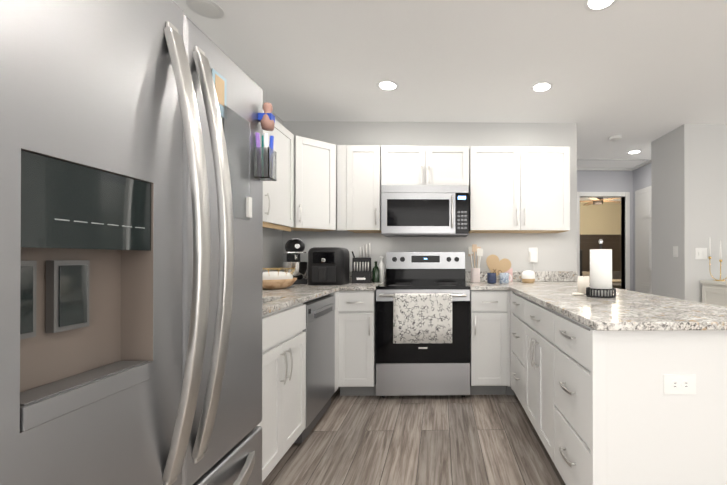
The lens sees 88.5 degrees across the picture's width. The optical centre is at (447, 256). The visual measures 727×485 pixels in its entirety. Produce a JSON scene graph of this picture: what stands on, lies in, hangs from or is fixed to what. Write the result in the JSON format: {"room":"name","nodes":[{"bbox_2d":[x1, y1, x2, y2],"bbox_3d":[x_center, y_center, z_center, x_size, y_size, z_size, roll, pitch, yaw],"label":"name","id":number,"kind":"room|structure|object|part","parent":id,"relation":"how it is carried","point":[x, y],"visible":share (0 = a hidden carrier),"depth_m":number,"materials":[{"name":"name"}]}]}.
{"room":"kitchen","nodes":[
{"label":"kitchen","id":0,"kind":"room"},
{"bbox_2d":[263,112,282,271],"bbox_3d":[-1.594,-0.098,-0.183,0.120,2.490,7.720,0,0,-1],"label":"wall","id":1,"kind":"structure","parent":0,"point":[272,238],"depth_m":3.36,"materials":[{"name":"white paint"}]},
{"bbox_2d":[263,110,293,231],"bbox_3d":[-1.388,-0.600,2.309,0.381,0.787,1.290,0,0,-1],"label":"upper cabinet","id":2,"kind":"object","parent":1,"relation":"attached to","point":[278,203],"depth_m":2.74,"materials":[{"name":"white wood"}]},
{"bbox_2d":[262,387,565,484],"bbox_3d":[2.217,1.207,2.328,8.200,0.100,13.200,0,0,-1],"label":"floor","id":3,"kind":"structure","parent":0,"point":[433,440],"depth_m":2.21,"materials":[{"name":"brown wood"}]},
{"bbox_2d":[0,0,275,484],"bbox_3d":[-1.073,0.238,0.952,0.936,1.827,0.874,0,0,-1],"label":"fridge","id":4,"kind":"object","parent":3,"relation":"on","point":[137,161],"visible":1,"depth_m":0.81,"materials":[{"name":"silver metal"}]},
{"bbox_3d":[-0.734,-0.010,0.739,0.092,1.280,0.433,0,0,-1],"label":"door","id":5,"kind":"part","parent":4,"relation":"part of","materials":[{"name":"silver metal"}]},
{"bbox_3d":[-0.652,0.078,0.961,0.094,1.318,0.714,0,0,-1],"label":"handle","id":6,"kind":"part","parent":4,"relation":"part of","materials":[{"name":"silver metal"}]},
{"bbox_3d":[-0.744,-0.008,1.180,0.088,1.280,0.433,0,0,-1],"label":"door","id":7,"kind":"part","parent":4,"relation":"part of","materials":[{"name":"silver metal"}]},
{"bbox_3d":[-0.740,0.862,0.956,0.088,0.438,0.874,0,0,-1],"label":"drawer","id":8,"kind":"part","parent":4,"relation":"part of","materials":[{"name":"silver metal"}]},
{"bbox_2d":[257,300,308,481],"bbox_3d":[-1.213,0.715,1.887,0.716,0.880,0.648,0,0,-1],"label":"base cabinet","id":9,"kind":"object","parent":3,"relation":"on","point":[282,423],"depth_m":1.89,"materials":[{"name":"white wood"}]},
{"bbox_2d":[262,272,345,314],"bbox_3d":[-1.209,0.207,2.483,0.750,0.130,2.158,0,0,-1],"label":"countertop","id":10,"kind":"structure","parent":9,"relation":"on","point":[275,299],"depth_m":2.35,"materials":[{"name":"stone"}]},
{"bbox_2d":[262,268,296,289],"bbox_3d":[-1.322,0.166,2.762,0.336,0.152,0.336,0,0,-1],"label":"bowl","id":11,"kind":"object","parent":10,"relation":"on","point":[278,280],"visible":0.77,"depth_m":2.66,"materials":[{"name":"beige wood"}]},
{"bbox_2d":[282,238,307,283],"bbox_3d":[-1.398,0.038,3.338,0.299,0.413,0.361,0,0,-1],"label":"mixer","id":12,"kind":"object","parent":10,"relation":"on","point":[294,248],"visible":0.92,"depth_m":3.21,"materials":[{"name":"black plastic"}]},
{"bbox_2d":[308,247,348,284],"bbox_3d":[-1.051,0.082,3.221,0.310,0.325,0.375,0,0,-1],"label":"air fryer","id":13,"kind":"object","parent":10,"relation":"on","point":[328,265],"visible":1,"depth_m":3.09,"materials":[{"name":"black plastic"}]},
{"bbox_2d":[294,295,334,442],"bbox_3d":[-1.144,0.721,2.514,0.606,0.843,0.594,0,0,-1],"label":"dishwasher","id":14,"kind":"object","parent":3,"relation":"on","point":[319,330],"visible":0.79,"depth_m":2.46,"materials":[{"name":"silver metal"}]},
{"bbox_2d":[328,290,375,395],"bbox_3d":[-1.097,0.720,3.228,1.000,0.880,0.666,0,0,-1],"label":"base cabinet","id":15,"kind":"object","parent":3,"relation":"on","point":[357,345],"visible":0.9,"depth_m":2.94,"materials":[{"name":"white wood"}]},
{"bbox_2d":[346,272,385,290],"bbox_3d":[-0.716,0.210,3.249,0.267,0.130,0.645,0,0,-1],"label":"countertop","id":16,"kind":"structure","parent":15,"relation":"on","point":[351,286],"depth_m":3.08,"materials":[{"name":"stone"}]},
{"bbox_2d":[352,243,370,282],"bbox_3d":[-0.811,0.059,3.421,0.182,0.371,0.122,0,0,-8],"label":"knife block","id":17,"kind":"object","parent":16,"relation":"on","point":[361,270],"visible":1,"depth_m":3.39,"materials":[{"name":"grey"}]},
{"bbox_2d":[372,261,379,282],"bbox_3d":[-0.673,0.145,3.435,0.070,0.200,0.070,0,0,-1],"label":"oil bottle","id":18,"kind":"object","parent":16,"relation":"on","point":[375,274],"visible":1,"depth_m":3.41,"materials":[{"name":"green glass"}]},
{"bbox_2d":[378,257,384,281],"bbox_3d":[-0.631,0.123,3.496,0.060,0.245,0.060,0,0,-1],"label":"soap bottle","id":19,"kind":"object","parent":16,"relation":"on","point":[381,266],"visible":0.94,"depth_m":3.48,"materials":[{"name":"white plastic"}]},
{"bbox_2d":[376,252,469,396],"bbox_3d":[-0.199,0.558,3.216,0.760,1.205,0.715,0,0,-1],"label":"range","id":20,"kind":"object","parent":3,"relation":"on","point":[422,323],"visible":1,"depth_m":2.94,"materials":[{"name":"silver metal"}]},
{"bbox_2d":[393,293,451,343],"bbox_3d":[-0.192,0.487,2.885,0.465,0.393,0.054,0,0,-1],"label":"towel","id":21,"kind":"object","parent":20,"relation":"hanging from","point":[418,318],"depth_m":2.86,"materials":[{"name":"white fabric"}]},
{"bbox_2d":[470,290,515,394],"bbox_3d":[0.659,0.720,3.262,0.939,0.880,0.666,0,0,-1],"label":"base cabinet","id":22,"kind":"object","parent":3,"relation":"on","point":[489,342],"visible":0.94,"depth_m":2.96,"materials":[{"name":"white wood"}]},
{"bbox_2d":[465,271,473,289],"bbox_3d":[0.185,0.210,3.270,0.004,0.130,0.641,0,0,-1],"label":"countertop","id":23,"kind":"structure","parent":22,"relation":"on","point":[467,273],"depth_m":3.57,"materials":[{"name":"stone"}]},
{"bbox_2d":[468,244,482,282],"bbox_3d":[0.271,0.065,3.454,0.139,0.361,0.090,0,0,-1],"label":"utensil crock","id":24,"kind":"object","parent":23,"relation":"on","point":[475,272],"visible":1,"depth_m":3.43,"materials":[{"name":"white ceramic"}]},
{"bbox_2d":[510,291,521,404],"bbox_3d":[0.831,0.718,2.653,0.619,0.880,0.488,0,0,-1],"label":"base cabinet","id":25,"kind":"object","parent":3,"relation":"on","point":[515,299],"depth_m":2.72,"materials":[{"name":"white wood"}]},
{"bbox_2d":[490,271,726,330],"bbox_3d":[0.901,0.207,2.460,0.828,0.130,2.288,0,0,-1],"label":"countertop","id":26,"kind":"structure","parent":25,"relation":"on","point":[625,310],"depth_m":1.71,"materials":[{"name":"stone"}]},
{"bbox_2d":[484,273,495,283],"bbox_3d":[0.393,0.197,3.326,0.113,0.095,0.084,0,0,-1],"label":"mug","id":27,"kind":"object","parent":26,"relation":"on","point":[491,278],"visible":1,"depth_m":3.29,"materials":[{"name":"blue ceramic"}]},
{"bbox_2d":[486,255,510,275],"bbox_3d":[0.498,0.097,3.514,0.243,0.235,0.050,0,0,-1],"label":"board","id":28,"kind":"object","parent":26,"relation":"on","point":[495,265],"visible":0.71,"depth_m":3.50,"materials":[{"name":"beige wood"}]},
{"bbox_2d":[500,273,511,283],"bbox_3d":[0.537,0.197,3.329,0.113,0.095,0.084,0,0,-1],"label":"mug","id":29,"kind":"object","parent":26,"relation":"on","point":[504,278],"visible":1,"depth_m":3.29,"materials":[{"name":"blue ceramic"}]},
{"bbox_2d":[504,268,512,281],"bbox_3d":[0.598,0.180,3.569,0.090,0.130,0.003,0,0,-1],"label":"card","id":30,"kind":"object","parent":26,"relation":"on","point":[510,271],"visible":0.29,"depth_m":3.57,"materials":[{"name":"pink"}]},
{"bbox_2d":[522,270,534,282],"bbox_3d":[0.761,0.186,3.404,0.124,0.117,0.124,0,0,-1],"label":"diffuser","id":31,"kind":"object","parent":26,"relation":"on","point":[528,276],"visible":1,"depth_m":3.35,"materials":[{"name":"white plastic"}]},
{"bbox_2d":[577,276,589,293],"bbox_3d":[0.891,0.183,2.376,0.074,0.115,0.074,0,0,-1],"label":"pillar candle","id":32,"kind":"object","parent":26,"relation":"on","point":[582,283],"visible":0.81,"depth_m":2.35,"materials":[{"name":"white wax"}]},
{"bbox_2d":[586,239,615,297],"bbox_3d":[0.925,0.067,2.187,0.168,0.347,0.168,0,0,-1],"label":"paper towel holder","id":33,"kind":"object","parent":26,"relation":"on","point":[600,273],"visible":1,"depth_m":2.13,"materials":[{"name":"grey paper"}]},
{"bbox_2d":[522,296,545,447],"bbox_3d":[0.841,0.716,2.147,0.619,0.880,0.640,0,0,-1],"label":"base cabinet","id":34,"kind":"object","parent":3,"relation":"on","point":[533,313],"depth_m":2.18,"materials":[{"name":"white wood"}]},
{"bbox_2d":[580,249,589,283],"bbox_3d":[2.160,0.522,6.245,0.580,1.300,0.570,0,0,-1],"label":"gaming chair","id":35,"kind":"object","parent":3,"relation":"on","point":[581,262],"visible":0.04,"depth_m":6.42,"materials":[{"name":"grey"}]},
{"bbox_2d":[580,235,620,288],"bbox_3d":[3.264,0.327,7.583,1.880,1.700,2.100,0,0,-1],"label":"headboard","id":36,"kind":"object","parent":3,"relation":"on","point":[589,242],"visible":0.17,"depth_m":8.55,"materials":[{"name":"brown wood"}]},
{"bbox_3d":[3.265,0.607,7.542,1.760,0.540,1.980,0,0,-1],"label":"bed mattress","id":37,"kind":"part","parent":36,"relation":"part of","materials":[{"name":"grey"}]},
{"bbox_2d":[546,307,726,484],"bbox_3d":[0.849,0.714,1.623,0.624,0.880,0.528,0,0,-1],"label":"base cabinet","id":38,"kind":"object","parent":3,"relation":"on","point":[600,408],"depth_m":1.36,"materials":[{"name":"white wood"}]},
{"bbox_2d":[664,374,695,393],"bbox_3d":[0.871,0.478,1.359,0.120,0.074,0.009,0,0,-1],"label":"outlet","id":39,"kind":"object","parent":38,"relation":"attached to","point":[679,383],"visible":1,"depth_m":1.36,"materials":[{"name":"white plastic"}]},
{"bbox_2d":[700,280,726,306],"bbox_3d":[3.021,0.698,3.429,0.990,0.925,0.405,0,0,-1],"label":"side table","id":40,"kind":"object","parent":3,"relation":"on","point":[714,292],"visible":0.35,"depth_m":3.45,"materials":[{"name":"white wood"}]},
{"bbox_2d":[708,237,726,280],"bbox_3d":[2.661,0.023,3.542,0.229,0.424,0.100,0,0,-1],"label":"candlestick","id":41,"kind":"object","parent":40,"relation":"on","point":[720,259],"visible":1,"depth_m":3.54,"materials":[{"name":"gold metal"}]},
{"bbox_2d":[173,0,726,200],"bbox_3d":[2.217,-1.383,2.338,8.200,0.100,13.200,0,0,-1],"label":"ceiling","id":42,"kind":"structure","parent":0,"point":[642,75],"depth_m":2.48,"materials":[{"name":"white paint"}]},
{"bbox_2d":[186,0,223,18],"bbox_3d":[-1.296,-1.332,1.948,0.169,0.006,0.169,0,0,-1],"label":"ceiling speaker","id":43,"kind":"object","parent":42,"relation":"attached to","point":[209,9],"visible":1,"depth_m":1.95,"materials":[{"name":"white"}]},
{"bbox_2d":[376,80,398,90],"bbox_3d":[-0.463,-1.328,2.825,0.169,0.006,0.169,0,0,-1],"label":"recessed light","id":44,"kind":"object","parent":42,"relation":"in","point":[387,85],"visible":1,"depth_m":2.82,"materials":[{"name":"white"}]},
{"bbox_2d":[531,82,552,91],"bbox_3d":[0.742,-1.328,2.849,0.169,0.006,0.169,0,0,-1],"label":"recessed light","id":45,"kind":"object","parent":42,"relation":"in","point":[541,86],"visible":1,"depth_m":2.84,"materials":[{"name":"white"}]},
{"bbox_2d":[584,0,616,11],"bbox_3d":[0.801,-1.332,1.890,0.169,0.006,0.169,0,0,-1],"label":"recessed light","id":46,"kind":"object","parent":42,"relation":"in","point":[595,5],"visible":1,"depth_m":1.92,"materials":[{"name":"white"}]},
{"bbox_2d":[580,198,620,205],"bbox_3d":[2.926,-1.165,7.092,1.216,0.300,1.162,0,0,-1],"label":"bedroom ceiling fan","id":47,"kind":"object","parent":42,"relation":"hanging from","point":[596,201],"visible":0.62,"depth_m":7.01,"materials":[{"name":"brown wood"}]},
{"bbox_2d":[609,135,621,141],"bbox_3d":[1.864,-1.309,4.031,0.130,0.034,0.130,0,0,-1],"label":"smoke detector","id":48,"kind":"object","parent":42,"relation":"attached to","point":[614,138],"visible":1,"depth_m":3.99,"materials":[{"name":"white plastic"}]},
{"bbox_2d":[627,150,641,153],"bbox_3d":[2.363,-1.321,4.591,0.169,0.006,0.169,0,0,-1],"label":"recessed light","id":49,"kind":"object","parent":42,"relation":"in","point":[633,151],"visible":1,"depth_m":4.57,"materials":[{"name":"white"}]},
{"bbox_2d":[283,121,726,302],"bbox_3d":[2.181,-0.082,3.918,7.590,2.490,0.570,0,0,-1],"label":"wall","id":50,"kind":"structure","parent":0,"point":[683,174],"depth_m":3.62,"materials":[{"name":"white paint"}]},
{"bbox_2d":[291,135,335,231],"bbox_3d":[-1.201,-0.612,3.179,0.358,0.757,0.335,0,0,-45],"label":"upper cabinet","id":51,"kind":"object","parent":50,"relation":"attached to","point":[314,185],"visible":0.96,"depth_m":3.08,"materials":[{"name":"white wood"}]},
{"bbox_2d":[337,145,381,232],"bbox_3d":[-0.789,-0.611,3.381,0.379,0.757,0.381,0,0,-1],"label":"upper cabinet","id":52,"kind":"object","parent":50,"relation":"attached to","point":[359,192],"visible":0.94,"depth_m":3.23,"materials":[{"name":"white wood"}]},
{"bbox_2d":[381,145,468,184],"bbox_3d":[-0.196,-0.810,3.394,0.785,0.358,0.381,0,0,-1],"label":"upper cabinet","id":53,"kind":"object","parent":50,"relation":"attached to","point":[424,165],"visible":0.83,"depth_m":3.24,"materials":[{"name":"white wood"}]},
{"bbox_2d":[381,185,468,236],"bbox_3d":[-0.196,-0.409,3.363,0.766,0.436,0.442,0,0,-1],"label":"microwave","id":54,"kind":"object","parent":53,"relation":"attached to","point":[424,210],"visible":1,"depth_m":3.19,"materials":[{"name":"silver metal"}]},
{"bbox_2d":[469,146,569,232],"bbox_3d":[0.653,-0.611,3.410,0.898,0.757,0.381,0,0,-1],"label":"upper cabinet","id":55,"kind":"object","parent":50,"relation":"attached to","point":[519,189],"visible":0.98,"depth_m":3.26,"materials":[{"name":"white wood"}]},
{"bbox_2d":[529,248,537,271],"bbox_3d":[0.840,0.076,3.525,0.117,0.330,0.160,0,0,-1],"label":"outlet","id":56,"kind":"object","parent":50,"relation":"attached to","point":[533,255],"visible":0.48,"depth_m":3.57,"materials":[{"name":"white plastic"}]},
{"bbox_2d":[673,246,677,256],"bbox_3d":[2.369,-0.050,3.774,0.009,0.115,0.075,0,0,-1],"label":"switch plate","id":57,"kind":"object","parent":50,"relation":"attached to","point":[675,248],"depth_m":3.77,"materials":[{"name":"white plastic"}]},
{"bbox_2d":[695,248,706,258],"bbox_3d":[2.541,-0.031,3.634,0.120,0.115,0.009,0,0,-1],"label":"switch plate","id":58,"kind":"object","parent":50,"relation":"attached to","point":[700,253],"depth_m":3.63,"materials":[{"name":"white plastic"}]},
{"bbox_2d":[580,202,620,234],"bbox_3d":[2.792,-0.063,8.706,4.840,2.490,0.120,0,0,-1],"label":"wall","id":59,"kind":"structure","parent":0,"point":[604,218],"depth_m":8.66,"materials":[{"name":"beige paint"}]},
{"bbox_2d":[577,170,632,290],"bbox_3d":[2.020,-0.076,5.490,1.770,2.490,0.120,0,0,-1],"label":"wall","id":60,"kind":"structure","parent":0,"point":[604,181],"depth_m":5.44,"materials":[{"name":"grey paint"}]},
{"bbox_2d":[577,159,651,293],"bbox_3d":[2.030,-0.078,4.971,1.530,2.490,0.977,0,0,-1],"label":"door frame","id":61,"kind":"structure","parent":60,"relation":"attached to","point":[644,243],"depth_m":5.26,"materials":[{"name":"white wood"}]},
{"bbox_2d":[633,165,646,290],"bbox_3d":[2.858,-0.079,4.841,0.120,2.490,1.210,0,0,-1],"label":"wall","id":62,"kind":"structure","parent":0,"point":[640,174],"depth_m":5.38,"materials":[{"name":"white paint"}]}
]}

